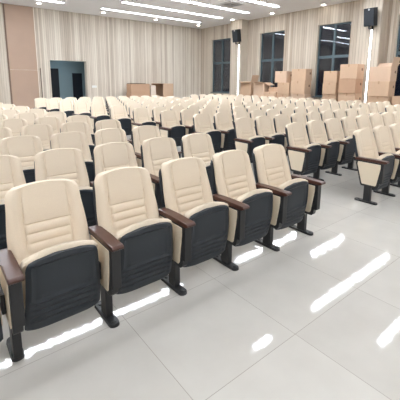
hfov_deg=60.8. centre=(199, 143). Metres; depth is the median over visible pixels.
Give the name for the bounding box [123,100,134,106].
chair
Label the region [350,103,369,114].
chair
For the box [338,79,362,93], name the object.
cardboard box
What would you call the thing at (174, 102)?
chair
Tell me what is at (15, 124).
chair
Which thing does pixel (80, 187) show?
seat cushion
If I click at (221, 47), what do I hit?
window
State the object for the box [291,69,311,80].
cardboard box
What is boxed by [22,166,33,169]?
seat cushion
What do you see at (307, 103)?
chair
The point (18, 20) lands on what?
wall panel
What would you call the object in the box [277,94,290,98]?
cardboard box
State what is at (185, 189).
chair
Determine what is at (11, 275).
chair
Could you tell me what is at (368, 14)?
grille
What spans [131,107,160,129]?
chair
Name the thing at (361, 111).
chair
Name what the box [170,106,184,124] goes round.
chair
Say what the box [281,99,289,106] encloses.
chair
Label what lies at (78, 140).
chair
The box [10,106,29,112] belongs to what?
chair
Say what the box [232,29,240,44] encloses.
wall speaker
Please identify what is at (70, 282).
seat cushion
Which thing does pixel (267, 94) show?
cardboard box
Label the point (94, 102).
chair
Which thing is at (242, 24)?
pillar
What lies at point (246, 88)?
cardboard box
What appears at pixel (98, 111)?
chair
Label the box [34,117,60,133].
chair
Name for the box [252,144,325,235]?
chair
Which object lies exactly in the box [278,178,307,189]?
seat cushion
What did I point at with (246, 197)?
seat cushion
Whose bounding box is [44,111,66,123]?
chair
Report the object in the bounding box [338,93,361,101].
cardboard box
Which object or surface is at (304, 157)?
chair
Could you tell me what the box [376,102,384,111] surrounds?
chair
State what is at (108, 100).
chair
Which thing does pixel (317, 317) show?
floor
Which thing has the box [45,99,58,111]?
chair
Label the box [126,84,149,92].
cardboard box
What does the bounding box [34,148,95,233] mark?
chair
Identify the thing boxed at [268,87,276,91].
cardboard box
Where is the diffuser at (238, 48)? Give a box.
[237,48,238,94]
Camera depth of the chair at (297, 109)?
9.06 m
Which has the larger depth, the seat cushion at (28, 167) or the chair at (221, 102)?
the chair at (221, 102)
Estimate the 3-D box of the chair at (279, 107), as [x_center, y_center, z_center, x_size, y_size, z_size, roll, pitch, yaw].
[2.510,-0.677,10.126,0.575,0.958,0.558,-8,13,-38]
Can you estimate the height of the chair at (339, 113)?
0.958 m
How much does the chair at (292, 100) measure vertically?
0.958 m
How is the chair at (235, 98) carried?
on the floor
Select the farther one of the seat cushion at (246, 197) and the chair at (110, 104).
the chair at (110, 104)
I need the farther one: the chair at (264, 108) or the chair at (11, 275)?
the chair at (264, 108)
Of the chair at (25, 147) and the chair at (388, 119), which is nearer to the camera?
the chair at (25, 147)
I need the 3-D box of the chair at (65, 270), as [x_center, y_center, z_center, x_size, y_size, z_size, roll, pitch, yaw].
[-0.866,0.741,2.163,0.575,0.958,0.558,-8,13,-38]
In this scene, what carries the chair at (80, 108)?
on the floor
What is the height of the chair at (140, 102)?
0.958 m
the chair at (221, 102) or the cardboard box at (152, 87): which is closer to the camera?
the chair at (221, 102)
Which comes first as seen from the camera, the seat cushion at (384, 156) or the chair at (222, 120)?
the seat cushion at (384, 156)
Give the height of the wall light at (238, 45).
3.580 m
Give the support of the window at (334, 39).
in the wall at (301, 28)
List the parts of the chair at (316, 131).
backrest, leg, armrest, panel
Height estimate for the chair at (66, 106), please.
0.958 m
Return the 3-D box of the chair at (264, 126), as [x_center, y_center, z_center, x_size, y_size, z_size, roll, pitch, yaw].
[1.401,-0.046,6.598,0.575,0.958,0.558,-8,13,-38]
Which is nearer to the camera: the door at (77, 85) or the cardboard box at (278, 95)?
the cardboard box at (278, 95)
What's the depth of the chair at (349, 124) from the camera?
6.53 m
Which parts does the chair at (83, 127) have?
backrest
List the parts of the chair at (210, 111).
backrest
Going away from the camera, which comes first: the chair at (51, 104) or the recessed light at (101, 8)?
the chair at (51, 104)
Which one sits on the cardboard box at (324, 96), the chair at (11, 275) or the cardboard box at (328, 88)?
the cardboard box at (328, 88)
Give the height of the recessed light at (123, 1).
0.022 m
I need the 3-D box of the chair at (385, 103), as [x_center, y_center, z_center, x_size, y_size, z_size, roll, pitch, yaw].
[6.876,-1.025,12.223,0.575,0.958,0.558,-8,13,-38]
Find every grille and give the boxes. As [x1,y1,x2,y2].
[232,31,237,41]
[364,10,373,25]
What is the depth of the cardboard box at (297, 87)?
15.55 m
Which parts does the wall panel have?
frame, over panel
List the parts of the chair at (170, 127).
panel, backrest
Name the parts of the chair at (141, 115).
backrest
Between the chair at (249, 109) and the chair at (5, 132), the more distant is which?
the chair at (249, 109)
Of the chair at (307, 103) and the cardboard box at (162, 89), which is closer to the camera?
the chair at (307, 103)
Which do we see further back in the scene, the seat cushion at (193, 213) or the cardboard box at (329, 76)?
the cardboard box at (329, 76)
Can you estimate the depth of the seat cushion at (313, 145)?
5.32 m
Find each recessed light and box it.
[41,0,64,3]
[101,8,200,22]
[121,1,222,17]
[176,0,249,12]
[245,0,279,6]
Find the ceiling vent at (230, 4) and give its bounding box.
[216,1,246,7]
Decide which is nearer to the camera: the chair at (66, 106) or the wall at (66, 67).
the chair at (66, 106)
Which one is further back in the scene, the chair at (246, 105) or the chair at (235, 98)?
the chair at (235, 98)
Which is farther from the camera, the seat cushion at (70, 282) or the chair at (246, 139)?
the chair at (246, 139)
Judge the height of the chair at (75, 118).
0.958 m
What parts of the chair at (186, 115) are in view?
backrest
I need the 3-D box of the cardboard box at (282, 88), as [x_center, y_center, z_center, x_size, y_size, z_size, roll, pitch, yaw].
[4.138,-2.625,16.332,0.503,0.560,0.682,-8,13,-38]
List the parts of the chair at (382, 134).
backrest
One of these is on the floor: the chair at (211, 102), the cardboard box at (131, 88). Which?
the chair at (211, 102)
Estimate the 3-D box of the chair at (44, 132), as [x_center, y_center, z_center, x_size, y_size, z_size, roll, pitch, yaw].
[-2.284,0.211,5.035,0.575,0.958,0.558,-8,13,-38]
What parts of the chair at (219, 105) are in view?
backrest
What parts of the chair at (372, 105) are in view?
backrest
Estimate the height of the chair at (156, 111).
0.958 m
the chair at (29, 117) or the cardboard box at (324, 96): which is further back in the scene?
the cardboard box at (324, 96)
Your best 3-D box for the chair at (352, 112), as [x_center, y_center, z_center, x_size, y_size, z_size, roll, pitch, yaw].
[4.029,-0.401,8.661,0.575,0.958,0.558,-8,13,-38]
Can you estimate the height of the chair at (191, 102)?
0.958 m
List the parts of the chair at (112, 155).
backrest, armrest, panel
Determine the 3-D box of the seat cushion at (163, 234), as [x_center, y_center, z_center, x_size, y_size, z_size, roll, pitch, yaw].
[-0.415,0.737,2.428,0.468,0.438,0.176,-8,13,-38]
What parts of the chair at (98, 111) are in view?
backrest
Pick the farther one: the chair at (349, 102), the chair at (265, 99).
the chair at (265, 99)
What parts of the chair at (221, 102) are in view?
backrest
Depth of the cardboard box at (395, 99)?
12.57 m
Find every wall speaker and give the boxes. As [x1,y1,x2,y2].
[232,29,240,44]
[364,7,377,29]
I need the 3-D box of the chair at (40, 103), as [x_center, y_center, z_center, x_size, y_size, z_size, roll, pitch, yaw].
[-5.897,-1.226,12.825,0.638,0.958,0.558,-8,13,-38]
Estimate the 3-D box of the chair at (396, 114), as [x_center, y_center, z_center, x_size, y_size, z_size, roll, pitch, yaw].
[4.789,-0.263,7.929,0.575,0.958,0.558,-8,13,-38]
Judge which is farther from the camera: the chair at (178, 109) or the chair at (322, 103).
the chair at (322, 103)
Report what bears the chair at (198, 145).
on the floor
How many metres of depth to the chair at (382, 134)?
5.14 m
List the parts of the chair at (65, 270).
backrest, panel, armrest, leg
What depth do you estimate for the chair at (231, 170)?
3.16 m
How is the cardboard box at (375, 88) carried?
on the cardboard box at (375, 99)
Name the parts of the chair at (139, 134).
backrest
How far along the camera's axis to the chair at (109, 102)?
11.32 m
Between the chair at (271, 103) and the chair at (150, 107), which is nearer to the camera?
the chair at (150, 107)
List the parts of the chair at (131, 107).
backrest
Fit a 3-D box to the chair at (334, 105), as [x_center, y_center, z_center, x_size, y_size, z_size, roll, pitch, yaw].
[4.904,-1.000,12.004,0.575,0.958,0.558,-8,13,-38]
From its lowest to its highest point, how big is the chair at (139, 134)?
0.958 m
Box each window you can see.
[210,38,230,92]
[260,31,284,86]
[312,21,351,97]
[394,20,399,95]
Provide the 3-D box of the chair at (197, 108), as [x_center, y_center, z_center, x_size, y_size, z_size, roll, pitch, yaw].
[-0.001,-0.578,9.483,0.575,0.958,0.558,-8,13,-38]
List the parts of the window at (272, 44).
pane, pane, pane, pane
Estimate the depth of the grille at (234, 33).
18.58 m
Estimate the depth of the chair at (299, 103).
12.48 m
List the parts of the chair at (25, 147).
backrest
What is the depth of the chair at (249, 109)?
9.40 m
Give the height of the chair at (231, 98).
0.958 m
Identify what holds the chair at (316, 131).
on the floor
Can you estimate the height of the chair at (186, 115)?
0.958 m
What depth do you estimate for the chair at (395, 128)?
5.39 m
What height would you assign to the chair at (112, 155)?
0.958 m
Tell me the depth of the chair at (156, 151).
3.90 m
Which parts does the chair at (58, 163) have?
backrest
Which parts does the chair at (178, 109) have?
backrest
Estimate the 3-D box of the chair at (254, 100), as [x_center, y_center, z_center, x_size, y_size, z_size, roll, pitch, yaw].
[2.468,-1.393,14.077,0.638,0.958,0.558,-8,13,-38]
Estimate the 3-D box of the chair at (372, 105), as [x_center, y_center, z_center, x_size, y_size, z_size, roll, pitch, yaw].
[6.000,-0.907,11.536,0.575,0.958,0.558,-8,13,-38]
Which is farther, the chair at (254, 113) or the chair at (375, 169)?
the chair at (254, 113)
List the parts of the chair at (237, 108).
backrest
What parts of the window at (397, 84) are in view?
pane, frame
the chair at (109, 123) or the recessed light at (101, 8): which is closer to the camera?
the chair at (109, 123)
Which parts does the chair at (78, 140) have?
backrest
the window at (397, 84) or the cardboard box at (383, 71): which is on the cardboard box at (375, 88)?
the cardboard box at (383, 71)
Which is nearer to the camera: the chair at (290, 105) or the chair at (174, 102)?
the chair at (290, 105)
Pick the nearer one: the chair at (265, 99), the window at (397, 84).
the window at (397, 84)
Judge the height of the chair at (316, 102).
0.958 m
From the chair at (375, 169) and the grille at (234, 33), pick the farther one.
the grille at (234, 33)
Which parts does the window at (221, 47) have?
pane, pane, pane, pane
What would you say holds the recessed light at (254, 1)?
in the ceiling
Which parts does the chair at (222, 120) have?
backrest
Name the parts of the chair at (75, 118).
backrest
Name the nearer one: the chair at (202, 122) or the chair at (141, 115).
the chair at (202, 122)
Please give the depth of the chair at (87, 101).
11.80 m
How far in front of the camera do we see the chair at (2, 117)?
6.62 m
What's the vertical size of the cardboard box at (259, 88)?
0.756 m
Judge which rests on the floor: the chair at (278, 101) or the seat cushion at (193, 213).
the chair at (278, 101)
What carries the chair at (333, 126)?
on the floor
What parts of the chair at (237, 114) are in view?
backrest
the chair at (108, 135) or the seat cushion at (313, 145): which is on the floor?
the chair at (108, 135)
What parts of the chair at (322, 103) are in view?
backrest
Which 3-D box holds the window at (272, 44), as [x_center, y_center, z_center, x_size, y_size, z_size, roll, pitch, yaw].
[3.802,-4.201,18.052,0.260,3.264,1.677,-8,13,-38]
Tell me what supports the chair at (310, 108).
on the floor
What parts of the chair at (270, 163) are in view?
backrest, leg, panel, armrest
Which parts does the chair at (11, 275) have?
armrest, leg, panel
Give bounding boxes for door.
[50,67,60,97]
[71,72,83,99]
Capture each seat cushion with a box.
[20,240,97,308]
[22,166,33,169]
[78,186,92,189]
[114,218,171,240]
[183,202,228,218]
[236,189,272,201]
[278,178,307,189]
[303,143,320,148]
[377,153,393,159]
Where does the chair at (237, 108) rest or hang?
on the floor
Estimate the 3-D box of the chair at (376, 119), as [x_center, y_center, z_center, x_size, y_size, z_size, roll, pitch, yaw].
[3.913,-0.144,7.241,0.575,0.958,0.558,-8,13,-38]
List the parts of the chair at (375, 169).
backrest, leg, panel, armrest, leg, armrest, panel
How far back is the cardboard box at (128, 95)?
18.88 m
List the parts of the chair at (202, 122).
backrest, panel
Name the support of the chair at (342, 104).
on the floor
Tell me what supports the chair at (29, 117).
on the floor
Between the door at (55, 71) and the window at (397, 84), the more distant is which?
the door at (55, 71)
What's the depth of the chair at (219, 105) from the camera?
10.20 m
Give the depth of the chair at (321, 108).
9.71 m
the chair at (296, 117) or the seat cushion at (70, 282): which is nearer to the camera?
the seat cushion at (70, 282)
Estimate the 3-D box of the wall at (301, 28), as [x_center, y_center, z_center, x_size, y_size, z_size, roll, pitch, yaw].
[7.036,-3.416,14.180,0.300,4.968,22.025,-8,13,-38]
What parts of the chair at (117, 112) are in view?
backrest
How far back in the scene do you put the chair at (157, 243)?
2.46 m
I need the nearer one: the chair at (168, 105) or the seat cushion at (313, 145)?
the seat cushion at (313, 145)
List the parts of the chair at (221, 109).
backrest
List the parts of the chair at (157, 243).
backrest, leg, panel, armrest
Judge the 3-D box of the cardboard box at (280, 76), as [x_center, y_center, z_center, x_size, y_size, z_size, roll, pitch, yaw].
[4.040,-3.198,16.406,0.503,0.540,0.682,-8,13,-38]
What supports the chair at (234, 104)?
on the floor
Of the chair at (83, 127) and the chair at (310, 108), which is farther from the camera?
the chair at (310, 108)
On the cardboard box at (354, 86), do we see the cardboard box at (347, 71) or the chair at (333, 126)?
the cardboard box at (347, 71)
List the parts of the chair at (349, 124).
backrest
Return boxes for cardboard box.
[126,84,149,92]
[126,93,149,97]
[150,85,155,96]
[151,83,172,97]
[240,75,258,96]
[253,82,273,96]
[264,92,276,97]
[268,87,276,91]
[275,71,291,82]
[277,83,290,94]
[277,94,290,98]
[290,81,310,93]
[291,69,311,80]
[291,94,310,98]
[322,83,338,94]
[322,94,337,101]
[323,71,339,82]
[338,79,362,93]
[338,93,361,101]
[340,64,364,78]
[367,81,395,96]
[367,96,391,103]
[369,57,399,80]
[391,96,399,105]
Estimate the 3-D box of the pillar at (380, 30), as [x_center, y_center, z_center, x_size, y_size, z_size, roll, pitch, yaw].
[6.899,-3.331,13.705,0.515,4.968,0.731,-8,13,-38]
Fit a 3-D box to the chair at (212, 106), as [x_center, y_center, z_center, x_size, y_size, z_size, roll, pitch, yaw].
[0.437,-0.637,9.826,0.575,0.958,0.558,-8,13,-38]
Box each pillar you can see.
[230,19,247,95]
[359,0,389,102]
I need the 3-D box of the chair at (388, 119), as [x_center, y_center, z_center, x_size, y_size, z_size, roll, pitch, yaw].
[4.351,-0.203,7.585,0.575,0.958,0.558,-8,13,-38]
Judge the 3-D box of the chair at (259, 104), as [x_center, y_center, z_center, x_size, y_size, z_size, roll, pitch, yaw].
[2.189,-0.874,11.202,0.575,0.958,0.558,-8,13,-38]
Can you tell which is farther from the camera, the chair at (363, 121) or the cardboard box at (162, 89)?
the cardboard box at (162, 89)
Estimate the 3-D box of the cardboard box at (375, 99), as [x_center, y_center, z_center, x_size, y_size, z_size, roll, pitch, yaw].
[6.941,-1.538,13.110,0.543,0.550,0.762,-8,13,-38]
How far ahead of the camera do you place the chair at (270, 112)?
8.34 m
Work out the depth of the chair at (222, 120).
7.26 m
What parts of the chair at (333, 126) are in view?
backrest, leg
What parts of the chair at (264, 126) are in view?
backrest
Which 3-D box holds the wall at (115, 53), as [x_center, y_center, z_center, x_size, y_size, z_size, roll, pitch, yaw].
[-7.513,-3.996,16.802,19.720,4.968,0.300,-8,13,-38]
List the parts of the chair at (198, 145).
backrest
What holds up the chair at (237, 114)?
on the floor
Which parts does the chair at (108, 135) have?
backrest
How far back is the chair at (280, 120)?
6.91 m
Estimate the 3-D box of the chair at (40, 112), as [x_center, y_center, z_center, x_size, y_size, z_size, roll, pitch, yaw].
[-3.687,-0.322,7.919,0.575,0.958,0.558,-8,13,-38]
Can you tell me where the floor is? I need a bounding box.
[0,135,399,399]
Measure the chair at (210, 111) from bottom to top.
0.958 m
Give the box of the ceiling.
[0,0,356,28]
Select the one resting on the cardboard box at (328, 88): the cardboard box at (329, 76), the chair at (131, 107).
the cardboard box at (329, 76)
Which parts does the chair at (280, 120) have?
backrest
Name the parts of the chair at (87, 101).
backrest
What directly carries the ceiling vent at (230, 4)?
in the ceiling
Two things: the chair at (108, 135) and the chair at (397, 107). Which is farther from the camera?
the chair at (397, 107)
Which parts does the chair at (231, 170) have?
backrest, leg, panel, armrest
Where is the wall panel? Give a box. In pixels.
[2,3,42,108]
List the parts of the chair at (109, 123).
backrest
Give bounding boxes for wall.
[0,3,200,104]
[50,60,85,99]
[201,0,399,100]
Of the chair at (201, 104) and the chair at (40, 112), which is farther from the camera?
the chair at (201, 104)
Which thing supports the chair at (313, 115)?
on the floor
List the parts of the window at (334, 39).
pane, pane, pane, pane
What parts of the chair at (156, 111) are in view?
backrest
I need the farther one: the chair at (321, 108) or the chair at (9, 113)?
the chair at (321, 108)
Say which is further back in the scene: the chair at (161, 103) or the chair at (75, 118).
the chair at (161, 103)
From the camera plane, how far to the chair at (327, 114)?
7.96 m
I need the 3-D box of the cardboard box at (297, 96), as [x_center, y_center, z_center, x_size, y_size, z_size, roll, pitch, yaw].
[4.686,-2.049,15.895,0.503,0.530,0.762,-8,13,-38]
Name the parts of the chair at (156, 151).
backrest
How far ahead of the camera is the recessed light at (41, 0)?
14.65 m
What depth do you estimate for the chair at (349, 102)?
12.65 m
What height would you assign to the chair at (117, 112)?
0.958 m
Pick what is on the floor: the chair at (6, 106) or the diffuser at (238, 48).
the chair at (6, 106)
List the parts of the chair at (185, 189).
backrest, leg, panel, armrest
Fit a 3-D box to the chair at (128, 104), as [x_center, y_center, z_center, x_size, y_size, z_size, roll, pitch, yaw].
[-1.958,-0.795,10.603,0.575,0.958,0.558,-8,13,-38]
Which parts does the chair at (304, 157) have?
backrest, panel, armrest, leg, armrest, panel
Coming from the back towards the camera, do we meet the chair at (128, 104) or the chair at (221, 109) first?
the chair at (128, 104)
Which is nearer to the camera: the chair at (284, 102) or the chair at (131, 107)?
the chair at (131, 107)
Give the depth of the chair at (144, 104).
10.92 m
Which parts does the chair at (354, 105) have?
backrest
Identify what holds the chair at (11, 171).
on the floor
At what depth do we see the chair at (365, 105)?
11.22 m
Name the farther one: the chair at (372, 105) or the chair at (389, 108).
the chair at (372, 105)
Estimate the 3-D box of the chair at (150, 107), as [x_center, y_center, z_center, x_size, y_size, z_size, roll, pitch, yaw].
[-1.199,-0.657,9.871,0.575,0.958,0.558,-8,13,-38]
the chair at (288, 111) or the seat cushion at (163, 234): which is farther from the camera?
the chair at (288, 111)
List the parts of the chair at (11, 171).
backrest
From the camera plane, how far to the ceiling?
15.96 m
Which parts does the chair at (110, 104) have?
backrest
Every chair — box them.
[0,104,14,109]
[0,109,19,118]
[0,114,7,119]
[0,118,27,135]
[0,127,12,139]
[0,135,42,183]
[0,155,25,249]
[0,248,25,361]
[4,179,123,330]
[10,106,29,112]
[14,113,38,124]
[20,124,53,150]
[26,108,45,117]
[33,98,46,108]
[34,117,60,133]
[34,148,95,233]
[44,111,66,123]
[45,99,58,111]
[50,132,94,186]
[59,100,73,116]
[60,122,94,157]
[66,115,94,142]
[72,102,90,115]
[76,100,90,112]
[89,103,110,132]
[91,101,108,114]
[92,142,161,208]
[93,167,195,295]
[94,128,141,166]
[95,119,131,143]
[107,99,118,108]
[108,101,119,111]
[108,103,129,117]
[110,105,133,139]
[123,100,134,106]
[126,102,138,113]
[129,104,152,120]
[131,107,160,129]
[131,125,181,157]
[138,100,148,104]
[140,137,178,207]
[142,101,153,107]
[146,104,159,116]
[152,106,180,121]
[157,101,168,106]
[159,110,192,145]
[159,157,249,270]
[163,103,175,109]
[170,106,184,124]
[171,101,181,105]
[178,103,190,108]
[180,109,196,133]
[181,133,214,194]
[184,100,194,104]
[187,105,200,113]
[192,113,229,152]
[193,102,204,108]
[199,108,214,128]
[203,104,215,112]
[206,101,217,108]
[210,150,291,251]
[214,112,235,150]
[216,107,233,126]
[218,104,232,118]
[219,101,231,111]
[227,96,234,103]
[231,103,242,108]
[232,106,245,116]
[232,111,255,130]
[233,117,274,162]
[234,97,242,102]
[244,102,254,110]
[246,105,259,117]
[250,110,264,125]
[252,98,260,105]
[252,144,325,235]
[254,115,287,153]
[256,102,266,108]
[260,105,272,115]
[261,97,269,103]
[266,109,279,123]
[267,101,276,107]
[272,99,280,103]
[273,104,284,110]
[273,114,290,155]
[280,108,293,119]
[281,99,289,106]
[285,103,295,110]
[285,122,331,180]
[290,98,297,103]
[290,113,306,126]
[294,107,306,114]
[295,100,304,106]
[304,100,312,108]
[306,106,318,112]
[306,111,321,121]
[306,120,349,175]
[313,99,320,107]
[318,105,328,113]
[320,110,334,121]
[321,102,333,111]
[324,118,356,170]
[330,101,339,110]
[333,109,346,120]
[338,101,347,110]
[341,116,357,160]
[346,100,353,108]
[346,108,357,116]
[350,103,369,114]
[353,129,399,204]
[355,115,371,129]
[357,107,368,115]
[359,103,373,113]
[368,102,383,113]
[369,113,383,128]
[372,126,399,186]
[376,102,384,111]
[381,112,394,126]
[383,101,390,108]
[385,105,394,112]
[389,123,399,147]
[392,111,399,122]
[394,104,399,110]
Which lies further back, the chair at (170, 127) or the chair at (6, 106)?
the chair at (6, 106)
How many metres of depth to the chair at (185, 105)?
10.58 m
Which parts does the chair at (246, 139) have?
panel, armrest, backrest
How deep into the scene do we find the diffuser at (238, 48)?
19.20 m
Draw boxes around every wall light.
[237,45,239,94]
[364,30,372,102]
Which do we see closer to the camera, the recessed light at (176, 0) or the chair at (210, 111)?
the chair at (210, 111)
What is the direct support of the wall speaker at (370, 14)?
attached to the wall at (301, 28)

